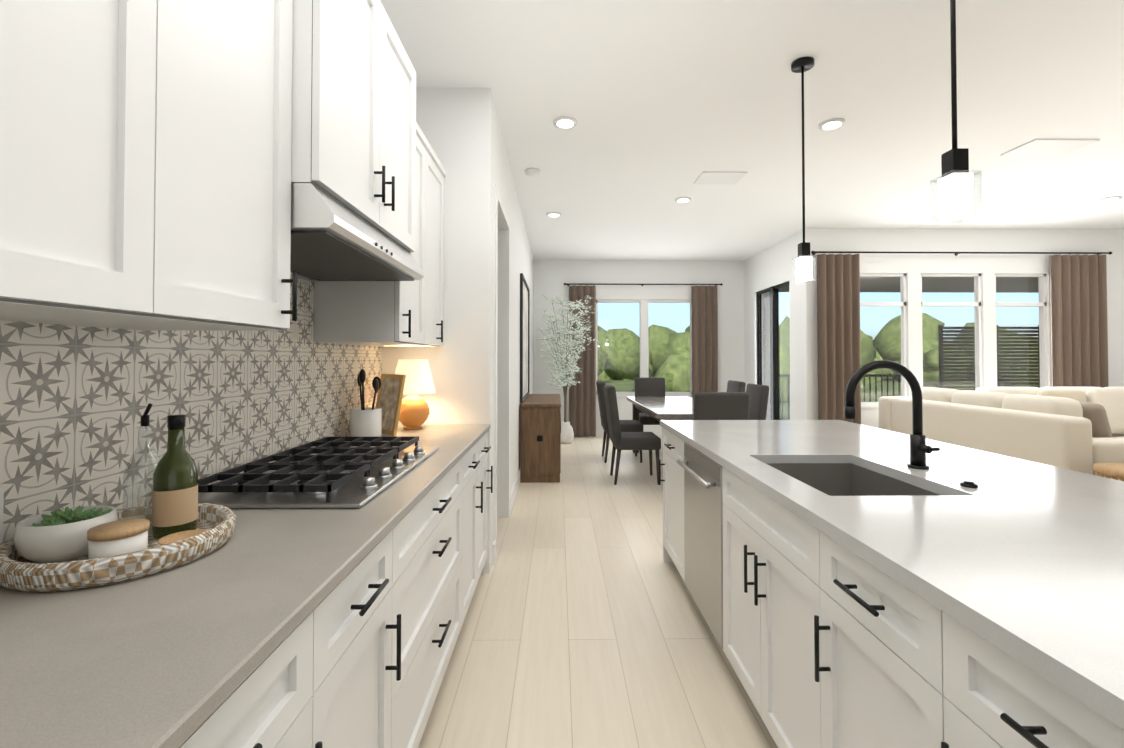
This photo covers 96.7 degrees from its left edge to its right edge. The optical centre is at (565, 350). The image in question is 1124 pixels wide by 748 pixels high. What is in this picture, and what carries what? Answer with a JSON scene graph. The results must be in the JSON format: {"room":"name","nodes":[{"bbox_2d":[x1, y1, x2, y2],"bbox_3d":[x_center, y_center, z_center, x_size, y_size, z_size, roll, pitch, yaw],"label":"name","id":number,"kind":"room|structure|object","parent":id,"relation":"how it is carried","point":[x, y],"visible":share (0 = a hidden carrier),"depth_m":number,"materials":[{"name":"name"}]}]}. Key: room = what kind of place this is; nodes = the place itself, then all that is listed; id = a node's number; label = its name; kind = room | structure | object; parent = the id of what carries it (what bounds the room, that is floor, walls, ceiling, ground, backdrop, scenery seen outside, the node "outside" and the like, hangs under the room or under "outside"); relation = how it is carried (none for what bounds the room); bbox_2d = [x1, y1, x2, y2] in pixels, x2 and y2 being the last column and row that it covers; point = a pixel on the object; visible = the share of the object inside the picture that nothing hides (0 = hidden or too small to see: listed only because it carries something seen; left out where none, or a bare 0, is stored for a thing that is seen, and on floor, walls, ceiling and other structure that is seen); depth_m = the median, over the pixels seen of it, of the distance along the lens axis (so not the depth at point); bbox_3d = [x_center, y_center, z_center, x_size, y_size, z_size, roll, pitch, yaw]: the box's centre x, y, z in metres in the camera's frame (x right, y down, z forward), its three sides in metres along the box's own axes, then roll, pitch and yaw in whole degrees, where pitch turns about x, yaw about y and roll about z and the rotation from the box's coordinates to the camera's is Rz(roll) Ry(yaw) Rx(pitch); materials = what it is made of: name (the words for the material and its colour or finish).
{"room":"kitchen","nodes":[
{"label":"kitchen","id":0,"kind":"room"},
{"bbox_2d":[290,273,349,436],"bbox_3d":[-1.163,-0.184,0.043,0.140,3.000,6.300,0,-1,-1],"label":"wall","id":1,"kind":"structure","parent":0,"point":[290,273],"depth_m":2.14,"materials":[{"name":"white paint"}]},
{"bbox_2d":[0,0,195,327],"bbox_3d":[-0.905,-0.672,0.514,0.382,1.210,0.853,0,-1,-1],"label":"upper cabinet","id":2,"kind":"object","parent":1,"relation":"attached to","point":[158,158],"depth_m":0.79,"materials":[{"name":"white wood"}]},
{"bbox_2d":[0,275,381,542],"bbox_3d":[-1.097,0.040,0.674,0.010,0.738,4.788,0,-1,-1],"label":"tile backsplash","id":3,"kind":"structure","parent":1,"relation":"attached to","point":[75,401],"depth_m":1.31,"materials":[{"name":"beige tile"}]},
{"bbox_2d":[0,485,3,544],"bbox_3d":[-1.092,0.320,0.931,0.006,0.120,0.080,0,-1,-1],"label":"electrical outlet plate","id":4,"kind":"object","parent":3,"relation":"attached to","point":[1,510],"visible":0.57,"depth_m":0.97,"materials":[{"name":"white plastic"}]},
{"bbox_2d":[118,0,296,330],"bbox_3d":[-0.913,-0.663,1.071,0.382,1.210,0.507,0,-1,-1],"label":"upper cabinet","id":5,"kind":"object","parent":1,"relation":"attached to","point":[246,49],"depth_m":1.15,"materials":[{"name":"white wood"}]},
{"bbox_2d":[296,0,419,255],"bbox_3d":[-0.887,-0.849,1.779,0.453,0.815,0.898,0,-1,-1],"label":"upper cabinet","id":6,"kind":"object","parent":1,"relation":"attached to","point":[358,131],"depth_m":1.63,"materials":[{"name":"white wood"}]},
{"bbox_2d":[290,183,423,280],"bbox_3d":[-0.866,-0.377,1.772,0.496,0.126,0.892,0,-1,-1],"label":"range hood","id":7,"kind":"object","parent":6,"relation":"attached to","point":[332,239],"visible":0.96,"depth_m":1.60,"materials":[{"name":"silver metal"}]},
{"bbox_2d":[313,129,445,346],"bbox_3d":[-0.935,-0.575,2.652,0.382,1.085,0.856,0,-1,-1],"label":"upper cabinet","id":8,"kind":"object","parent":1,"relation":"attached to","point":[366,313],"depth_m":2.35,"materials":[{"name":"white wood"}]},
{"bbox_2d":[382,87,465,423],"bbox_3d":[-0.861,-0.135,3.137,0.510,3.000,0.120,0,-1,-1],"label":"wall","id":9,"kind":"structure","parent":0,"point":[462,131],"depth_m":3.09,"materials":[{"name":"white paint"}]},
{"bbox_2d":[462,88,533,573],"bbox_3d":[-0.573,-0.092,5.856,0.140,3.000,5.550,0,-1,-1],"label":"wall","id":10,"kind":"structure","parent":0,"point":[485,161],"depth_m":3.11,"materials":[{"name":"white paint"}]},
{"bbox_2d":[492,184,519,565],"bbox_3d":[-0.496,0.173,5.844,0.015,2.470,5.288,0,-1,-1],"label":"door frame","id":11,"kind":"structure","parent":10,"relation":"attached to","point":[511,496],"depth_m":3.36,"materials":[{"name":"white wood"}]},
{"bbox_2d":[520,273,529,402],"bbox_3d":[-0.490,-0.133,6.093,0.030,1.410,1.300,0,-1,-1],"label":"framed picture","id":12,"kind":"object","parent":10,"relation":"attached to","point":[524,338],"visible":1,"depth_m":6.01,"materials":[{"name":"black"}]},
{"bbox_2d":[418,436,777,747],"bbox_3d":[2.580,1.383,2.710,10.340,0.050,11.880,0,-1,-1],"label":"floor","id":13,"kind":"structure","parent":0,"point":[585,625],"depth_m":2.33,"materials":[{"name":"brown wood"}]},
{"bbox_2d":[188,588,339,747],"bbox_3d":[-0.769,0.882,0.581,0.657,0.886,0.693,0,-1,-1],"label":"base cabinet","id":14,"kind":"object","parent":13,"relation":"on","point":[304,628],"depth_m":0.83,"materials":[{"name":"white wood"}]},
{"bbox_2d":[340,528,399,747],"bbox_3d":[-0.776,0.890,1.053,0.657,0.886,0.477,0,-1,-1],"label":"base cabinet","id":15,"kind":"object","parent":13,"relation":"on","point":[370,597],"depth_m":1.18,"materials":[{"name":"white wood"}]},
{"bbox_2d":[400,456,467,747],"bbox_3d":[-0.785,0.901,1.761,0.657,0.886,1.053,0,-1,-1],"label":"base cabinet","id":16,"kind":"object","parent":13,"relation":"on","point":[433,540],"depth_m":1.71,"materials":[{"name":"white wood"}]},
{"bbox_2d":[0,424,490,747],"bbox_3d":[-0.758,0.426,0.672,0.664,0.030,4.788,0,-1,-1],"label":"countertop","id":17,"kind":"structure","parent":16,"relation":"on","point":[151,661],"depth_m":0.76,"materials":[{"name":"grey stone"}]},
{"bbox_2d":[0,503,235,591],"bbox_3d":[-0.902,0.390,1.028,0.376,0.052,0.376,0,-1,-1],"label":"rattan tray","id":18,"kind":"object","parent":17,"relation":"on","point":[20,573],"visible":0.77,"depth_m":0.90,"materials":[{"name":"beige wicker"}]},
{"bbox_2d":[13,505,118,563],"bbox_3d":[-0.986,0.357,0.992,0.148,0.090,0.148,0,-1,-1],"label":"succulent bowl","id":19,"kind":"object","parent":18,"relation":"on","point":[57,536],"visible":0.92,"depth_m":0.94,"materials":[{"name":"white ceramic"}]},
{"bbox_2d":[87,519,149,558],"bbox_3d":[-0.861,0.370,0.963,0.090,0.064,0.090,0,-1,-1],"label":"jar","id":20,"kind":"object","parent":18,"relation":"on","point":[119,537],"visible":0.73,"depth_m":0.94,"materials":[{"name":"white ceramic"}]},
{"bbox_2d":[122,403,159,533],"bbox_3d":[-0.943,0.261,1.119,0.072,0.287,0.072,0,-1,-1],"label":"glass cruet","id":21,"kind":"object","parent":18,"relation":"on","point":[145,418],"visible":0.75,"depth_m":1.12,"materials":[{"name":"clear glass"}]},
{"bbox_2d":[152,414,197,539],"bbox_3d":[-0.858,0.273,1.100,0.080,0.262,0.080,0,-1,-1],"label":"oil bottle","id":22,"kind":"object","parent":18,"relation":"on","point":[175,495],"visible":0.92,"depth_m":1.07,"materials":[{"name":"green glass"}]},
{"bbox_2d":[157,529,207,545],"bbox_3d":[-0.784,0.393,1.029,0.090,0.020,0.089,0,-1,-1],"label":"dish","id":23,"kind":"object","parent":18,"relation":"on","point":[173,537],"visible":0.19,"depth_m":1.05,"materials":[{"name":"beige wood"}]},
{"bbox_2d":[198,436,438,508],"bbox_3d":[-0.807,0.398,1.769,0.510,0.058,0.880,0,-1,-1],"label":"cooktop","id":24,"kind":"object","parent":17,"relation":"in","point":[331,472],"visible":0.98,"depth_m":1.52,"materials":[{"name":"metal"}]},
{"bbox_2d":[350,369,381,436],"bbox_3d":[-0.997,0.264,2.498,0.148,0.351,0.148,0,-1,-1],"label":"utensil crock","id":25,"kind":"object","parent":17,"relation":"on","point":[365,421],"visible":0.85,"depth_m":2.45,"materials":[{"name":"white ceramic"}]},
{"bbox_2d":[376,374,405,435],"bbox_3d":[-0.956,0.285,2.700,0.230,0.318,0.071,-1,-1,41],"label":"framed picture","id":26,"kind":"object","parent":17,"relation":"on","point":[389,396],"visible":0.85,"depth_m":2.67,"materials":[{"name":"gold metal"}]},
{"bbox_2d":[395,360,435,429],"bbox_3d":[-0.872,0.247,2.861,0.250,0.395,0.250,0,-1,-1],"label":"table lamp","id":27,"kind":"object","parent":17,"relation":"on","point":[414,412],"visible":0.88,"depth_m":2.79,"materials":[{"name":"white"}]},
{"bbox_2d":[468,440,483,607],"bbox_3d":[-0.795,0.912,2.469,0.657,0.886,0.477,0,-1,-1],"label":"base cabinet","id":28,"kind":"object","parent":13,"relation":"on","point":[476,457],"depth_m":2.60,"materials":[{"name":"white wood"}]},
{"bbox_2d":[480,436,491,574],"bbox_3d":[-0.800,0.918,2.826,0.657,0.886,0.464,0,-1,-1],"label":"base cabinet","id":29,"kind":"object","parent":13,"relation":"on","point":[483,519],"depth_m":2.98,"materials":[{"name":"white wood"}]},
{"bbox_2d":[520,394,560,482],"bbox_3d":[-0.272,0.994,6.078,0.435,0.835,1.540,0,-1,-1],"label":"sideboard","id":30,"kind":"object","parent":13,"relation":"on","point":[540,438],"visible":0.98,"depth_m":5.32,"materials":[{"name":"brown wood"}]},
{"bbox_2d":[537,292,601,443],"bbox_3d":[0.056,0.268,7.822,1.037,2.343,0.942,0,-1,-1],"label":"tree","id":31,"kind":"object","parent":13,"relation":"on","point":[564,373],"visible":1,"depth_m":7.77,"materials":[{"name":"green plant"}]},
{"bbox_2d":[596,380,642,462],"bbox_3d":[0.703,0.906,6.543,0.568,1.029,0.470,0,-1,-1],"label":"chair","id":32,"kind":"object","parent":13,"relation":"on","point":[631,426],"visible":0.81,"depth_m":6.32,"materials":[{"name":"grey fabric"}]},
{"bbox_2d":[604,384,660,484],"bbox_3d":[0.718,0.889,5.443,0.568,1.029,0.470,0,-1,-1],"label":"chair","id":33,"kind":"object","parent":13,"relation":"on","point":[649,441],"visible":1,"depth_m":5.22,"materials":[{"name":"grey fabric"}]},
{"bbox_2d":[634,377,664,425],"bbox_3d":[1.309,0.921,7.495,0.470,1.029,0.568,0,-1,-1],"label":"chair","id":34,"kind":"object","parent":13,"relation":"on","point":[651,387],"visible":0.31,"depth_m":7.67,"materials":[{"name":"grey fabric"}]},
{"bbox_2d":[627,397,693,489],"bbox_3d":[1.329,1.023,6.024,0.870,0.775,2.250,0,-1,-1],"label":"dining table","id":35,"kind":"object","parent":13,"relation":"on","point":[658,409],"visible":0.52,"depth_m":5.79,"materials":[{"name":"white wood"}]},
{"bbox_2d":[693,392,748,419],"bbox_3d":[1.350,0.875,4.558,0.470,1.029,0.568,0,-1,-1],"label":"chair","id":36,"kind":"object","parent":13,"relation":"on","point":[721,405],"visible":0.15,"depth_m":4.29,"materials":[{"name":"grey fabric"}]},
{"bbox_2d":[727,380,745,391],"bbox_3d":[2.011,0.907,6.561,0.568,1.029,0.470,0,-1,-1],"label":"chair","id":37,"kind":"object","parent":13,"relation":"on","point":[736,386],"visible":0.21,"depth_m":6.45,"materials":[{"name":"grey fabric"}]},
{"bbox_2d":[746,383,768,419],"bbox_3d":[1.943,0.892,5.660,0.568,1.029,0.470,0,-1,-1],"label":"chair","id":38,"kind":"object","parent":13,"relation":"on","point":[758,398],"visible":0.25,"depth_m":5.50,"materials":[{"name":"grey fabric"}]},
{"bbox_2d":[659,424,1123,747],"bbox_3d":[1.192,0.891,0.938,1.166,0.880,4.640,0,-1,-1],"label":"kitchen island","id":39,"kind":"object","parent":13,"relation":"on","point":[851,585],"depth_m":1.25,"materials":[{"name":"white wood"}]},
{"bbox_2d":[660,420,1123,719],"bbox_3d":[0.930,0.433,0.937,0.560,0.036,4.670,0,-1,-1],"label":"island countertop","id":40,"kind":"structure","parent":39,"relation":"on","point":[1052,591],"depth_m":1.03,"materials":[{"name":"white stone"}]},
{"bbox_2d":[844,360,939,468],"bbox_3d":[1.180,0.230,1.805,0.302,0.396,0.134,0,-1,-1],"label":"faucet","id":41,"kind":"object","parent":40,"relation":"on","point":[919,448],"visible":1,"depth_m":1.83,"materials":[{"name":"black metal"}]},
{"bbox_2d":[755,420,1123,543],"bbox_3d":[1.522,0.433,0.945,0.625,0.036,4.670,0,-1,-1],"label":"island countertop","id":42,"kind":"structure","parent":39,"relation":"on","point":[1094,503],"depth_m":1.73,"materials":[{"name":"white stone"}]},
{"bbox_2d":[960,481,977,487],"bbox_3d":[1.266,0.417,1.567,0.044,0.014,0.044,0,-1,-1],"label":"switch","id":43,"kind":"object","parent":42,"relation":"on","point":[969,484],"visible":0.98,"depth_m":1.56,"materials":[{"name":"black metal"}]},
{"bbox_2d":[878,387,1123,474],"bbox_3d":[5.554,0.897,5.000,3.450,0.996,2.280,0,-1,-1],"label":"sectional sofa","id":44,"kind":"object","parent":13,"relation":"on","point":[1079,429],"visible":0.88,"depth_m":4.48,"materials":[{"name":"beige fabric"}]},
{"bbox_2d":[1093,462,1123,480],"bbox_3d":[4.050,1.101,3.485,0.500,0.540,0.500,0,-1,-1],"label":"drum side table","id":45,"kind":"object","parent":13,"relation":"on","point":[1115,471],"visible":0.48,"depth_m":3.54,"materials":[{"name":"brown wood"}]},
{"bbox_2d":[534,260,741,428],"bbox_3d":[1.334,-0.049,8.587,3.730,3.000,0.140,0,-1,-1],"label":"wall","id":46,"kind":"structure","parent":0,"point":[550,276],"depth_m":8.53,"materials":[{"name":"white paint"}]},
{"bbox_2d":[576,429,661,436],"bbox_3d":[1.270,1.385,8.485,3.580,0.130,0.015,0,-1,-1],"label":"baseboard","id":47,"kind":"structure","parent":46,"relation":"attached to","point":[599,432],"depth_m":8.48,"materials":[{"name":"white wood"}]},
{"bbox_2d":[564,283,722,285],"bbox_3d":[1.316,-1.126,8.473,2.688,0.040,0.118,0,-1,-1],"label":"curtain rod","id":48,"kind":"object","parent":46,"relation":"attached to","point":[568,284],"visible":1,"depth_m":8.42,"materials":[{"name":"black metal"}]},
{"bbox_2d":[569,285,595,436],"bbox_3d":[0.287,0.166,8.396,0.450,2.535,0.076,0,-1,-1],"label":"curtain","id":49,"kind":"object","parent":48,"relation":"hanging from","point":[582,407],"visible":0.85,"depth_m":8.39,"materials":[{"name":"brown fabric"}]},
{"bbox_2d":[691,285,717,397],"bbox_3d":[2.351,0.166,8.425,0.440,2.535,0.076,0,-1,-1],"label":"curtain","id":50,"kind":"object","parent":48,"relation":"hanging from","point":[704,338],"visible":0.56,"depth_m":8.43,"materials":[{"name":"brown fabric"}]},
{"bbox_2d":[596,300,691,396],"bbox_3d":[1.350,-0.049,8.545,1.760,1.660,0.125,0,-1,-1],"label":"window","id":51,"kind":"structure","parent":46,"relation":"in","point":[644,356],"depth_m":8.55,"materials":[{"name":"white"}]},
{"bbox_2d":[380,0,1123,260],"bbox_3d":[2.580,-1.666,2.759,10.340,0.050,11.880,0,-1,-1],"label":"ceiling","id":52,"kind":"structure","parent":0,"point":[665,104],"depth_m":3.36,"materials":[{"name":"white paint"}]},
{"bbox_2d":[525,168,539,175],"bbox_3d":[-0.292,-1.599,4.425,0.128,0.029,0.167,0,-1,-1],"label":"smoke detector","id":53,"kind":"object","parent":52,"relation":"in","point":[530,171],"depth_m":4.44,"materials":[{"name":"white plastic"}]},
{"bbox_2d":[553,116,576,128],"bbox_3d":[-0.002,-1.614,3.500,0.162,0.029,0.178,0,-1,-1],"label":"recessed light","id":54,"kind":"object","parent":52,"relation":"in","point":[564,122],"depth_m":3.54,"materials":[{"name":"white"}]},
{"bbox_2d":[694,172,746,184],"bbox_3d":[1.415,-1.597,4.587,0.403,0.029,0.308,0,-1,-1],"label":"air vent","id":55,"kind":"object","parent":52,"relation":"in","point":[719,178],"depth_m":4.63,"materials":[{"name":"white metal"}]},
{"bbox_2d":[791,56,815,282],"bbox_3d":[1.349,-1.015,2.831,0.120,1.247,0.120,0,-1,-1],"label":"pendant light","id":56,"kind":"object","parent":52,"relation":"hanging from","point":[803,266],"visible":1,"depth_m":2.82,"materials":[{"name":"white glass"}]},
{"bbox_2d":[819,118,844,130],"bbox_3d":[1.880,-1.613,3.530,0.173,0.029,0.181,0,-1,-1],"label":"recessed light","id":57,"kind":"object","parent":52,"relation":"in","point":[831,124],"depth_m":3.56,"materials":[{"name":"white"}]},
{"bbox_2d":[930,0,981,223],"bbox_3d":[1.226,-1.035,1.580,0.120,1.247,0.120,0,-1,-1],"label":"pendant light","id":58,"kind":"object","parent":52,"relation":"hanging from","point":[955,195],"visible":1,"depth_m":1.56,"materials":[{"name":"white glass"}]},
{"bbox_2d":[1001,139,1099,155],"bbox_3d":[3.790,-1.607,3.917,0.518,0.029,0.303,0,-1,-1],"label":"air vent","id":59,"kind":"object","parent":52,"relation":"in","point":[1048,147],"depth_m":3.95,"materials":[{"name":"white metal"}]},
{"bbox_2d":[1098,196,1121,201],"bbox_3d":[5.648,-1.587,5.172,0.191,0.029,0.163,0,-1,-1],"label":"recessed light","id":60,"kind":"object","parent":52,"relation":"in","point":[1108,199],"depth_m":5.23,"materials":[{"name":"white"}]},
{"bbox_2d":[742,232,797,419],"bbox_3d":[3.144,-0.065,7.542,0.140,3.000,1.980,0,-1,-1],"label":"wall","id":61,"kind":"structure","parent":0,"point":[772,266],"depth_m":7.60,"materials":[{"name":"white paint"}]},
{"bbox_2d":[756,281,789,419],"bbox_3d":[3.130,0.234,7.472,0.090,2.400,1.230,0,-1,-1],"label":"sliding door","id":62,"kind":"structure","parent":61,"relation":"attached to","point":[774,387],"depth_m":7.44,"materials":[{"name":"black metal"}]},
{"bbox_2d":[798,228,1123,427],"bbox_3d":[5.313,-0.082,6.507,4.450,3.000,0.150,0,-1,-1],"label":"wall","id":63,"kind":"structure","parent":0,"point":[914,265],"depth_m":6.45,"materials":[{"name":"white paint"}]},
{"bbox_2d":[860,273,1047,407],"bbox_3d":[4.959,-0.137,6.458,2.620,1.730,0.120,0,-1,-1],"label":"window","id":64,"kind":"structure","parent":63,"relation":"in","point":[1042,287],"depth_m":6.48,"materials":[{"name":"white"}]},
{"bbox_2d":[811,251,1111,255],"bbox_3d":[5.040,-1.249,6.386,3.858,0.040,0.118,0,-1,-1],"label":"curtain rod","id":65,"kind":"object","parent":63,"relation":"attached to","point":[956,253],"visible":0.94,"depth_m":6.34,"materials":[{"name":"black metal"}]},
{"bbox_2d":[817,254,860,423],"bbox_3d":[3.451,0.088,6.301,0.540,2.625,0.076,0,-1,-1],"label":"curtain","id":66,"kind":"object","parent":65,"relation":"hanging from","point":[838,315],"visible":0.71,"depth_m":6.30,"materials":[{"name":"brown fabric"}]},
{"bbox_2d":[1050,254,1108,387],"bbox_3d":[6.531,0.088,6.343,0.700,2.625,0.076,0,-1,-1],"label":"curtain","id":67,"kind":"object","parent":65,"relation":"hanging from","point":[1079,327],"visible":0.56,"depth_m":6.34,"materials":[{"name":"brown fabric"}]},
{"label":"outside","id":68,"kind":"structure","parent":0,"visible":0},
{"bbox_2d":[602,377,901,418],"bbox_3d":[9.035,2.747,73.303,140.000,0.460,133.380,0,-1,-1],"label":"lawn","id":69,"kind":"structure","parent":68,"point":[619,388],"depth_m":26.35,"materials":[{"name":"plant"}]},
{"bbox_2d":[598,313,1038,401],"bbox_3d":[25.233,0.938,31.764,137.702,9.367,32.655,0,-1,-1],"label":"trees","id":70,"kind":"object","parent":69,"relation":"on","point":[622,360],"depth_m":33.45,"materials":[{"name":"green plant"}]},
{"bbox_2d":[763,277,1038,419],"bbox_3d":[8.075,0.066,8.218,8.720,2.840,3.180,0,-1,-1],"label":"roof","id":71,"kind":"structure","parent":69,"relation":"on","point":[1008,288],"depth_m":9.13,"materials":[{"name":"grey"}]},
{"bbox_2d":[779,325,1039,419],"bbox_3d":[6.088,0.515,9.769,5.750,1.990,0.890,0,-1,-1],"label":"screen","id":72,"kind":"object","parent":69,"relation":"on","point":[971,353],"depth_m":9.37,"materials":[{"name":"black metal"}]}
]}

